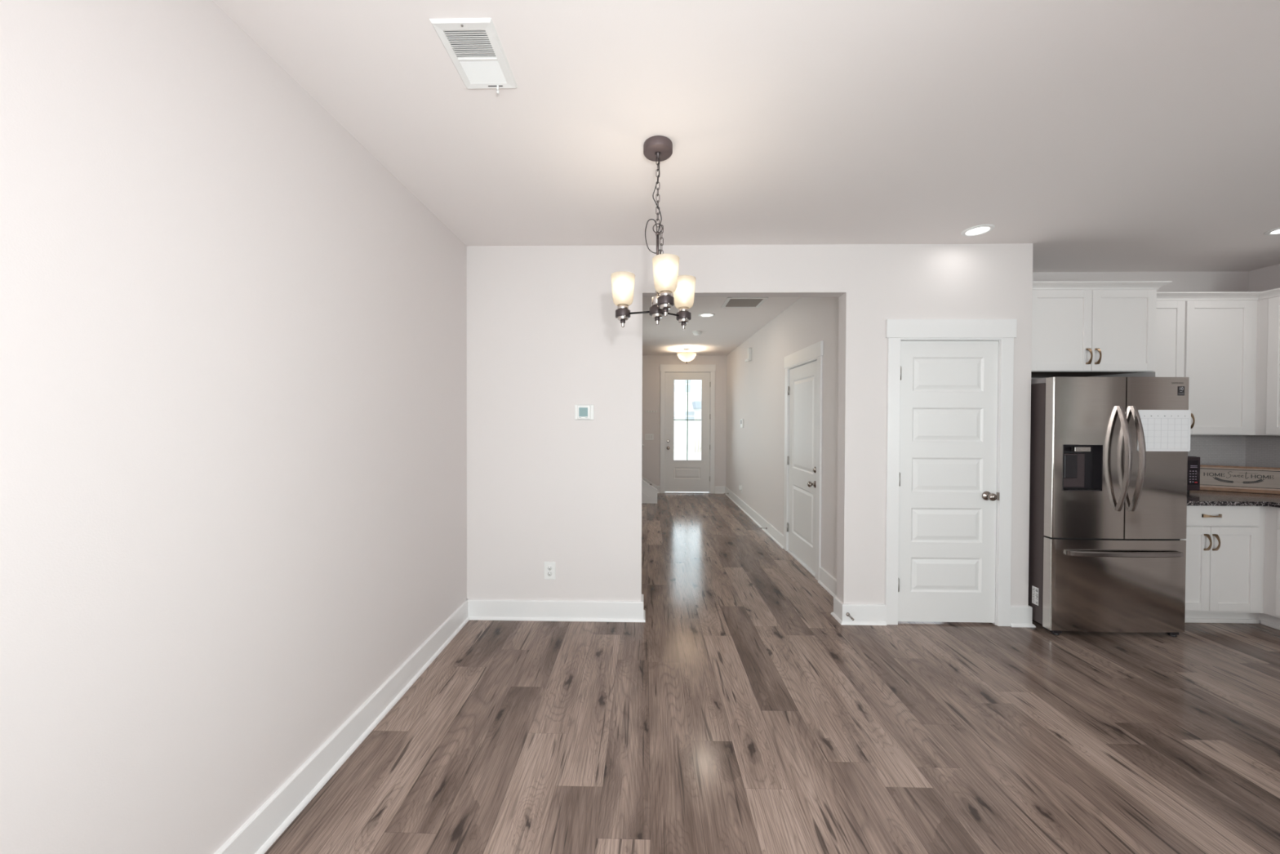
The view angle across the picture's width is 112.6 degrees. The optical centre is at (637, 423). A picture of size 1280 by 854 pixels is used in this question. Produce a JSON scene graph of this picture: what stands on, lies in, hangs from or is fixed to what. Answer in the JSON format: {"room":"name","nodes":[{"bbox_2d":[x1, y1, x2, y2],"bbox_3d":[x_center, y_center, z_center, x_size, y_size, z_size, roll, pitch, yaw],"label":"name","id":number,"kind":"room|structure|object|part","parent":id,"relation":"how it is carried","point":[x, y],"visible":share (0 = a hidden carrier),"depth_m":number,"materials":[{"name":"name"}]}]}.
{"room":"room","nodes":[
{"label":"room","id":0,"kind":"room"},
{"bbox_2d":[0,0,466,853],"bbox_3d":[-1.304,0.063,3.793,0.120,2.745,9.771,0,1,1],"label":"wall","id":1,"kind":"structure","parent":0,"point":[233,340],"depth_m":1.25,"materials":[{"name":"white paint"}]},
{"bbox_2d":[213,599,469,853],"bbox_3d":[-1.288,1.393,1.102,0.030,0.142,4.121,0,1,1],"label":"baseboard","id":2,"kind":"structure","parent":1,"relation":"attached to","point":[258,833],"depth_m":1.79,"materials":[{"name":"white paint"}]},
{"bbox_2d":[641,355,726,493],"bbox_3d":[0.372,0.018,8.596,3.037,2.745,0.140,0,1,1],"label":"wall","id":3,"kind":"structure","parent":0,"point":[651,457],"depth_m":8.52,"materials":[{"name":"white paint"}]},
{"bbox_2d":[644,433,653,439],"bbox_3d":[0.243,0.268,8.526,0.172,0.120,0.010,0,1,1],"label":"light switch","id":4,"kind":"object","parent":3,"relation":"attached to","point":[647,436],"visible":1,"depth_m":8.53,"materials":[{"name":"white plastic"}]},
{"bbox_2d":[659,364,715,493],"bbox_3d":[1.007,0.110,8.551,1.109,2.566,0.206,0,1,1],"label":"door","id":5,"kind":"structure","parent":3,"relation":"in","point":[677,476],"depth_m":8.52,"materials":[{"name":"white paint"}]},
{"bbox_2d":[674,379,701,459],"bbox_3d":[1.010,-0.070,8.536,0.548,1.601,0.024,0,1,1],"label":"window","id":6,"kind":"structure","parent":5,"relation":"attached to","point":[687,420],"depth_m":8.53,"materials":[{"name":"clear glass"}]},
{"bbox_2d":[715,486,724,493],"bbox_3d":[1.661,1.325,8.499,0.217,0.142,0.030,0,1,1],"label":"baseboard","id":7,"kind":"structure","parent":3,"relation":"attached to","point":[718,490],"depth_m":8.50,"materials":[{"name":"white paint"}]},
{"bbox_2d":[212,0,1279,355],"bbox_3d":[1.965,-1.357,3.712,6.708,0.120,9.831,0,1,1],"label":"ceiling","id":8,"kind":"structure","parent":0,"point":[1098,135],"depth_m":1.81,"materials":[{"name":"white paint"}]},
{"bbox_2d":[429,17,517,94],"bbox_3d":[-0.557,-1.264,1.490,0.198,0.036,0.281,0,1,1],"label":"ceiling vent","id":9,"kind":"object","parent":8,"relation":"in","point":[473,46],"visible":1,"depth_m":1.47,"materials":[{"name":"white plastic"}]},
{"bbox_3d":[-0.526,-1.262,1.613,0.010,0.028,0.010,0,1,1],"label":"lever","id":10,"kind":"part","parent":9,"relation":"part of","materials":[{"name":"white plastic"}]},
{"bbox_2d":[610,135,695,329],"bbox_3d":[0.079,-0.871,1.946,0.408,0.828,0.377,0,1,1],"label":"chandelier","id":11,"kind":"object","parent":8,"relation":"hanging from","point":[667,281],"visible":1,"depth_m":1.97,"materials":[{"name":"white glass"}]},
{"bbox_3d":[-0.067,-0.633,2.030,0.116,0.141,0.116,0,1,1],"label":"lamp shade","id":12,"kind":"part","parent":11,"relation":"part of","materials":[{"name":"white glass"}]},
{"bbox_3d":[0.013,-0.521,2.005,0.103,0.009,0.009,0,1,18],"label":"arm","id":13,"kind":"part","parent":11,"relation":"part of","materials":[{"name":"black metal"}]},
{"bbox_3d":[0.075,-1.002,1.972,0.077,0.477,0.033,0,1,1],"label":"cord","id":14,"kind":"part","parent":11,"relation":"part of","materials":[{"name":"black plastic"}]},
{"bbox_3d":[0.095,-0.830,1.975,0.022,0.115,0.022,0,1,1],"label":"stem","id":15,"kind":"part","parent":11,"relation":"part of","materials":[{"name":"brown metal"}]},
{"bbox_3d":[0.122,-0.630,1.816,0.116,0.141,0.116,0,1,1],"label":"lamp shade","id":16,"kind":"part","parent":11,"relation":"part of","materials":[{"name":"white glass"}]},
{"bbox_3d":[0.227,-0.633,2.076,0.116,0.141,0.116,0,1,1],"label":"lamp shade","id":17,"kind":"part","parent":11,"relation":"part of","materials":[{"name":"white glass"}]},
{"bbox_2d":[677,347,696,363],"bbox_3d":[0.893,-1.209,7.671,0.344,0.268,0.344,0,1,1],"label":"ceiling lamp","id":18,"kind":"object","parent":8,"relation":"attached to","point":[686,357],"visible":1,"depth_m":7.57,"materials":[{"name":"white glass"}]},
{"bbox_3d":[0.893,-1.179,7.671,0.344,0.149,0.344,0,1,1],"label":"lamp shade","id":19,"kind":"part","parent":18,"relation":"part of","materials":[{"name":"white glass"}]},
{"bbox_2d":[692,330,702,335],"bbox_3d":[0.871,-1.304,6.170,0.144,0.047,0.144,0,1,1],"label":"smoke detector","id":20,"kind":"object","parent":8,"relation":"attached to","point":[695,332],"visible":1,"depth_m":6.12,"materials":[{"name":"white plastic"}]},
{"bbox_2d":[697,312,715,317],"bbox_3d":[0.843,-1.313,5.175,0.200,0.008,0.200,0,1,1],"label":"recessed light","id":21,"kind":"object","parent":8,"relation":"in","point":[704,314],"visible":1,"depth_m":5.15,"materials":[{"name":"white plastic"}]},
{"bbox_2d":[701,314,711,316],"bbox_3d":[0.843,-1.313,5.175,0.140,0.003,0.140,0,1,1],"label":"diffuser","id":22,"kind":"object","parent":21,"relation":"attached to","point":[702,315],"depth_m":5.19,"materials":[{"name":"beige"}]},
{"bbox_2d":[720,297,768,307],"bbox_3d":[1.152,-1.304,4.610,0.417,0.012,0.392,0,1,1],"label":"ceiling vent","id":23,"kind":"object","parent":8,"relation":"in","point":[731,302],"visible":0.93,"depth_m":4.58,"materials":[{"name":"white plastic"}]},
{"bbox_2d":[960,224,995,236],"bbox_3d":[2.268,-1.283,2.841,0.176,0.008,0.176,0,1,1],"label":"recessed light","id":24,"kind":"object","parent":8,"relation":"in","point":[976,230],"visible":1,"depth_m":2.83,"materials":[{"name":"white plastic"}]},
{"bbox_2d":[965,226,989,234],"bbox_3d":[2.268,-1.283,2.841,0.123,0.003,0.123,0,1,1],"label":"diffuser","id":25,"kind":"object","parent":24,"relation":"attached to","point":[972,230],"depth_m":2.84,"materials":[{"name":"white"}]},
{"bbox_2d":[1263,227,1279,235],"bbox_3d":[4.277,-1.275,2.806,0.176,0.008,0.176,0,1,1],"label":"recessed light","id":26,"kind":"object","parent":8,"relation":"in","point":[1275,231],"visible":1,"depth_m":2.85,"materials":[{"name":"white plastic"}]},
{"bbox_2d":[1271,229,1279,233],"bbox_3d":[4.277,-1.275,2.806,0.123,0.003,0.123,0,1,1],"label":"diffuser","id":27,"kind":"object","parent":26,"relation":"attached to","point":[1277,231],"depth_m":2.83,"materials":[{"name":"white"}]},
{"bbox_2d":[466,243,1032,605],"bbox_3d":[0.786,0.077,3.165,4.084,2.745,0.115,0,1,1],"label":"wall","id":28,"kind":"structure","parent":0,"point":[545,338],"depth_m":3.12,"materials":[{"name":"white paint"}]},
{"bbox_2d":[544,561,555,579],"bbox_3d":[-0.643,1.083,3.143,0.083,0.130,0.008,0,1,1],"label":"wall outlet","id":29,"kind":"object","parent":28,"relation":"attached to","point":[549,566],"visible":1,"depth_m":3.14,"materials":[{"name":"white plastic"}]},
{"bbox_2d":[467,594,645,622],"bbox_3d":[-0.599,1.373,3.206,1.323,0.142,0.175,0,1,1],"label":"baseboard","id":30,"kind":"structure","parent":28,"relation":"attached to","point":[478,609],"depth_m":3.13,"materials":[{"name":"white paint"}]},
{"bbox_2d":[574,404,594,419],"bbox_3d":[-0.387,-0.082,3.115,0.142,0.112,0.028,0,1,1],"label":"thermostat","id":31,"kind":"object","parent":28,"relation":"attached to","point":[581,411],"visible":1,"depth_m":3.10,"materials":[{"name":"white plastic"}]},
{"bbox_2d":[884,319,1017,626],"bbox_3d":[2.244,0.355,3.105,0.912,2.202,0.182,0,1,1],"label":"door","id":32,"kind":"structure","parent":28,"relation":"in","point":[948,549],"depth_m":3.08,"materials":[{"name":"white paint"}]},
{"bbox_3d":[2.522,0.522,3.045,0.066,0.066,0.070,0,1,1],"label":"knob","id":33,"kind":"part","parent":32,"relation":"part of","materials":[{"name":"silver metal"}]},
{"bbox_3d":[2.594,0.524,3.067,0.003,0.057,0.024,0,1,1],"label":"strike plate","id":34,"kind":"part","parent":32,"relation":"part of","materials":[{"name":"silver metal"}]},
{"bbox_2d":[1010,605,1035,627],"bbox_3d":[2.768,1.387,3.081,0.169,0.142,0.060,0,1,1],"label":"baseboard","id":35,"kind":"structure","parent":28,"relation":"attached to","point":[1020,615],"depth_m":3.06,"materials":[{"name":"white paint"}]},
{"bbox_2d":[264,493,1279,853],"bbox_3d":[1.956,1.447,3.767,6.408,0.001,9.581,0,1,1],"label":"floor","id":36,"kind":"structure","parent":0,"point":[741,716],"depth_m":1.99,"materials":[{"name":"wood"}]},
{"bbox_2d":[641,475,657,503],"bbox_3d":[-0.375,0.781,8.015,1.532,1.226,1.066,0,1,1],"label":"staircase","id":37,"kind":"structure","parent":36,"relation":"on","point":[649,490],"depth_m":7.49,"materials":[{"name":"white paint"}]},
{"bbox_2d":[1028,377,1189,636],"bbox_3d":[3.302,0.568,3.226,0.904,1.780,0.813,0,1,1],"label":"refrigerator","id":38,"kind":"object","parent":36,"relation":"on","point":[1108,517],"visible":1,"depth_m":2.91,"materials":[{"name":"grey metal"}]},
{"bbox_3d":[3.041,0.176,2.923,0.108,0.032,0.027,0,1,1],"label":"dispenser panel","id":39,"kind":"part","parent":38,"relation":"part of","materials":[{"name":"silver metal"}]},
{"bbox_3d":[3.079,0.233,2.937,0.468,1.100,0.071,0,1,1],"label":"fridge door","id":40,"kind":"part","parent":38,"relation":"part of","materials":[{"name":"silver metal"}]},
{"bbox_3d":[3.294,1.109,2.942,0.904,0.628,0.071,0,1,1],"label":"freezer drawer","id":41,"kind":"part","parent":38,"relation":"part of","materials":[{"name":"silver metal"}]},
{"bbox_3d":[3.263,0.238,2.862,0.020,0.712,0.092,0,1,1],"label":"door handle","id":42,"kind":"part","parent":38,"relation":"part of","materials":[{"name":"silver metal"}]},
{"bbox_3d":[3.315,0.885,2.889,0.750,0.030,0.046,0,1,1],"label":"drawer handle","id":43,"kind":"part","parent":38,"relation":"part of","materials":[{"name":"silver metal"}]},
{"bbox_3d":[3.354,0.238,2.860,0.020,0.712,0.092,0,1,1],"label":"door handle","id":44,"kind":"part","parent":38,"relation":"part of","materials":[{"name":"silver metal"}]},
{"bbox_3d":[3.535,0.235,2.928,0.428,1.100,0.071,0,1,1],"label":"fridge door","id":45,"kind":"part","parent":38,"relation":"part of","materials":[{"name":"silver metal"}]},
{"bbox_2d":[1137,409,1191,451],"bbox_3d":[3.567,0.048,2.890,0.348,0.280,0.007,0,1,1],"label":"wall calendar","id":46,"kind":"object","parent":38,"relation":"attached to","point":[1164,430],"visible":0.98,"depth_m":2.89,"materials":[{"name":"white paper"}]},
{"bbox_2d":[1181,505,1265,623],"bbox_3d":[4.178,1.019,3.327,0.784,0.882,0.640,0,1,1],"label":"base cabinet","id":47,"kind":"object","parent":36,"relation":"on","point":[1225,545],"visible":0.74,"depth_m":3.04,"materials":[{"name":"white paint"}]},
{"bbox_3d":[3.936,1.036,3.054,0.296,0.602,0.019,0,1,1],"label":"cabinet door","id":48,"kind":"part","parent":47,"relation":"part of","materials":[{"name":"white paint"}]},
{"bbox_3d":[4.049,0.845,3.026,0.024,0.116,0.037,0,1,1],"label":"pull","id":49,"kind":"part","parent":47,"relation":"part of","materials":[{"name":"brown metal"}]},
{"bbox_3d":[4.085,0.656,3.024,0.128,0.024,0.037,0,1,1],"label":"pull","id":50,"kind":"part","parent":47,"relation":"part of","materials":[{"name":"brown metal"}]},
{"bbox_3d":[4.108,0.845,3.025,0.024,0.116,0.037,0,1,1],"label":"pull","id":51,"kind":"part","parent":47,"relation":"part of","materials":[{"name":"brown metal"}]},
{"bbox_3d":[4.165,1.447,3.132,0.770,0.030,0.014,0,1,1],"label":"shoe moulding","id":52,"kind":"part","parent":47,"relation":"part of","materials":[{"name":"white paint"}]},
{"bbox_3d":[4.107,0.655,3.046,0.634,0.143,0.019,0,1,1],"label":"drawer","id":53,"kind":"part","parent":47,"relation":"part of","materials":[{"name":"white paint"}]},
{"bbox_2d":[1186,489,1279,507],"bbox_3d":[4.456,0.570,2.586,1.366,0.032,2.103,0,1,1],"label":"countertop","id":54,"kind":"structure","parent":47,"relation":"on","point":[1201,497],"depth_m":3.09,"materials":[{"name":"stone"}]},
{"bbox_2d":[1186,455,1199,493],"bbox_3d":[4.140,0.400,3.460,0.482,0.287,0.282,0,1,1],"label":"microwave","id":55,"kind":"object","parent":54,"relation":"on","point":[1193,462],"visible":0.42,"depth_m":3.32,"materials":[{"name":"black plastic"}]},
{"bbox_2d":[1200,464,1279,493],"bbox_3d":[4.787,0.442,3.398,0.550,0.204,0.030,1,1,29],"label":"wall sign","id":56,"kind":"object","parent":54,"relation":"on","point":[1266,480],"visible":0.95,"depth_m":3.39,"materials":[{"name":"brown wood"}]},
{"bbox_3d":[4.255,1.038,3.047,0.334,0.602,0.019,0,1,1],"label":"cabinet door","id":57,"kind":"part","parent":47,"relation":"part of","materials":[{"name":"white paint"}]},
{"bbox_2d":[1258,506,1279,630],"bbox_3d":[4.785,1.028,2.728,0.708,0.882,0.787,0,1,1],"label":"base cabinet","id":58,"kind":"object","parent":36,"relation":"on","point":[1270,617],"visible":0.98,"depth_m":3.02,"materials":[{"name":"white paint"}]},
{"bbox_3d":[4.549,1.453,2.731,0.014,0.030,0.773,0,1,1],"label":"shoe moulding","id":59,"kind":"part","parent":58,"relation":"part of","materials":[{"name":"white paint"}]},
{"bbox_3d":[4.474,1.041,2.824,0.019,0.602,0.319,0,1,1],"label":"cabinet door","id":60,"kind":"part","parent":58,"relation":"part of","materials":[{"name":"white paint"}]},
{"bbox_3d":[4.472,0.661,2.661,0.019,0.143,0.636,0,1,1],"label":"drawer","id":61,"kind":"part","parent":58,"relation":"part of","materials":[{"name":"white paint"}]},
{"bbox_2d":[725,297,839,579],"bbox_3d":[1.778,0.052,5.850,0.115,2.745,5.295,0,1,1],"label":"wall","id":62,"kind":"structure","parent":0,"point":[754,451],"depth_m":5.28,"materials":[{"name":"white paint"}]},
{"bbox_2d":[740,418,743,427],"bbox_3d":[1.733,-0.003,7.052,0.024,0.145,0.150,0,1,1],"label":"alarm keypad","id":63,"kind":"object","parent":62,"relation":"attached to","point":[741,420],"visible":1,"depth_m":7.00,"materials":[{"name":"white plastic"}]},
{"bbox_2d":[745,347,751,361],"bbox_3d":[1.695,-1.046,6.506,0.085,0.207,0.100,0,1,1],"label":"sensor","id":64,"kind":"object","parent":62,"relation":"attached to","point":[748,349],"visible":1,"depth_m":6.46,"materials":[{"name":"white plastic"}]},
{"bbox_2d":[724,486,783,548],"bbox_3d":[1.718,1.344,6.698,0.030,0.142,3.628,0,1,1],"label":"baseboard","id":65,"kind":"structure","parent":62,"relation":"attached to","point":[777,536],"depth_m":6.01,"materials":[{"name":"white paint"}]},
{"bbox_2d":[783,340,823,580],"bbox_3d":[1.715,0.344,4.374,0.180,2.193,1.021,0,1,1],"label":"door","id":66,"kind":"structure","parent":62,"relation":"in","point":[803,367],"depth_m":4.33,"materials":[{"name":"white paint"}]},
{"bbox_3d":[1.652,0.575,4.040,0.070,0.066,0.066,0,1,1],"label":"knob","id":67,"kind":"part","parent":66,"relation":"part of","materials":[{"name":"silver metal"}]},
{"bbox_2d":[817,566,886,625],"bbox_3d":[1.643,1.378,3.481,0.324,0.142,0.814,0,1,1],"label":"baseboard","id":68,"kind":"structure","parent":62,"relation":"attached to","point":[862,614],"depth_m":3.09,"materials":[{"name":"white paint"}]},
{"bbox_2d":[845,612,853,620],"bbox_3d":[1.525,1.381,3.048,0.026,0.026,0.084,0,1,1],"label":"door stop","id":69,"kind":"object","parent":68,"relation":"attached to","point":[847,614],"visible":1,"depth_m":3.06,"materials":[{"name":"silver metal"}]},
{"bbox_2d":[1031,271,1248,379],"bbox_3d":[4.004,0.083,3.703,2.559,2.745,0.120,0,1,1],"label":"wall","id":70,"kind":"structure","parent":0,"point":[1237,281],"depth_m":3.62,"materials":[{"name":"white paint"}]},
{"bbox_2d":[1031,280,1172,377],"bbox_3d":[3.327,0.217,3.360,0.984,2.478,0.592,0,1,1],"label":"upper cabinet","id":71,"kind":"object","parent":70,"relation":"attached to","point":[1080,328],"visible":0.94,"depth_m":3.09,"materials":[{"name":"white paint"}]},
{"bbox_3d":[3.068,-0.676,3.101,0.446,0.585,0.019,0,1,1],"label":"cabinet door","id":72,"kind":"part","parent":71,"relation":"part of","materials":[{"name":"white paint"}]},
{"bbox_3d":[3.261,-0.486,3.076,0.024,0.114,0.037,0,1,1],"label":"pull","id":73,"kind":"part","parent":71,"relation":"part of","materials":[{"name":"brown metal"}]},
{"bbox_3d":[3.324,-0.485,3.075,0.024,0.114,0.037,0,1,1],"label":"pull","id":74,"kind":"part","parent":71,"relation":"part of","materials":[{"name":"brown metal"}]},
{"bbox_3d":[3.331,-0.998,3.348,0.984,0.046,0.591,0,1,1],"label":"crown moulding","id":75,"kind":"part","parent":71,"relation":"part of","materials":[{"name":"white paint"}]},
{"bbox_3d":[3.519,-0.674,3.092,0.448,0.585,0.019,0,1,1],"label":"cabinet door","id":76,"kind":"part","parent":71,"relation":"part of","materials":[{"name":"white paint"}]},
{"bbox_3d":[3.778,0.540,3.380,0.019,1.836,0.541,0,1,1],"label":"panel","id":77,"kind":"part","parent":71,"relation":"part of","materials":[{"name":"white paint"}]},
{"bbox_2d":[1100,291,1260,435],"bbox_3d":[4.302,-0.461,3.449,1.014,1.096,0.360,0,1,1],"label":"upper cabinet","id":78,"kind":"object","parent":70,"relation":"attached to","point":[1208,338],"visible":0.54,"depth_m":3.30,"materials":[{"name":"white paint"}]},
{"bbox_3d":[4.018,-0.435,3.317,0.436,1.032,0.019,0,1,1],"label":"cabinet door","id":79,"kind":"part","parent":78,"relation":"part of","materials":[{"name":"white paint"}]},
{"bbox_3d":[4.276,-0.019,3.293,0.024,0.118,0.037,0,1,1],"label":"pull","id":80,"kind":"part","parent":78,"relation":"part of","materials":[{"name":"brown metal"}]},
{"bbox_3d":[4.301,-0.982,3.290,1.014,0.050,0.050,0,1,1],"label":"crown moulding","id":81,"kind":"part","parent":78,"relation":"part of","materials":[{"name":"white paint"}]},
{"bbox_3d":[4.494,-0.433,3.307,0.487,1.032,0.019,0,1,1],"label":"cabinet door","id":82,"kind":"part","parent":78,"relation":"part of","materials":[{"name":"white paint"}]},
{"bbox_2d":[1248,263,1279,291],"bbox_3d":[5.173,0.114,1.198,0.120,2.745,4.842,0,1,1],"label":"wall","id":83,"kind":"structure","parent":0,"point":[1266,278],"depth_m":3.51,"materials":[{"name":"white paint"}]},
{"bbox_2d":[1187,435,1279,467],"bbox_3d":[4.443,0.333,1.875,1.366,0.457,3.522,0,1,1],"label":"backsplash","id":84,"kind":"structure","parent":83,"relation":"attached to","point":[1251,451],"depth_m":3.61,"materials":[{"name":"tile"}]},
{"bbox_2d":[1255,287,1279,435],"bbox_3d":[4.948,-0.453,2.942,0.402,1.096,0.732,0,1,1],"label":"upper cabinet","id":85,"kind":"object","parent":83,"relation":"attached to","point":[1268,356],"visible":0.98,"depth_m":3.23,"materials":[{"name":"white paint"}]},
{"bbox_3d":[4.776,-0.977,2.939,0.050,0.050,0.732,0,1,1],"label":"crown moulding","id":86,"kind":"part","parent":85,"relation":"part of","materials":[{"name":"white paint"}]},
{"bbox_3d":[4.791,-0.429,3.074,0.019,1.032,0.335,0,1,1],"label":"cabinet door","id":87,"kind":"part","parent":85,"relation":"part of","materials":[{"name":"white paint"}]},
{"label":"outside","id":88,"kind":"structure","parent":0,"visible":0},
{"bbox_2d":[673,448,701,460],"bbox_3d":[0.689,1.341,34.345,60.000,0.150,51.329,0,1,1],"label":"ground","id":89,"kind":"structure","parent":88,"point":[678,453],"depth_m":19.74,"materials":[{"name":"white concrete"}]},
{"bbox_2d":[673,379,701,448],"bbox_3d":[3.077,-5.029,27.592,24.200,12.750,9.800,0,1,1],"label":"house","id":90,"kind":"structure","parent":89,"relation":"on","point":[680,385],"depth_m":23.94,"materials":[{"name":"white"}]},
{"bbox_3d":[2.837,-2.205,23.900,0.310,0.920,0.020,0,1,1],"label":"pane","id":91,"kind":"part","parent":90,"relation":"part of","materials":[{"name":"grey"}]},
{"bbox_3d":[2.946,-0.414,23.917,0.520,0.500,0.020,0,1,1],"label":"pane","id":92,"kind":"part","parent":90,"relation":"part of","materials":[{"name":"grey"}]},
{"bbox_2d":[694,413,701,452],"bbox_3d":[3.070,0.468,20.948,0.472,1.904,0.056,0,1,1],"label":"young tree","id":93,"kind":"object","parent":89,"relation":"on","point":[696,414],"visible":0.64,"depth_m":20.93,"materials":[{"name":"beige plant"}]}
]}

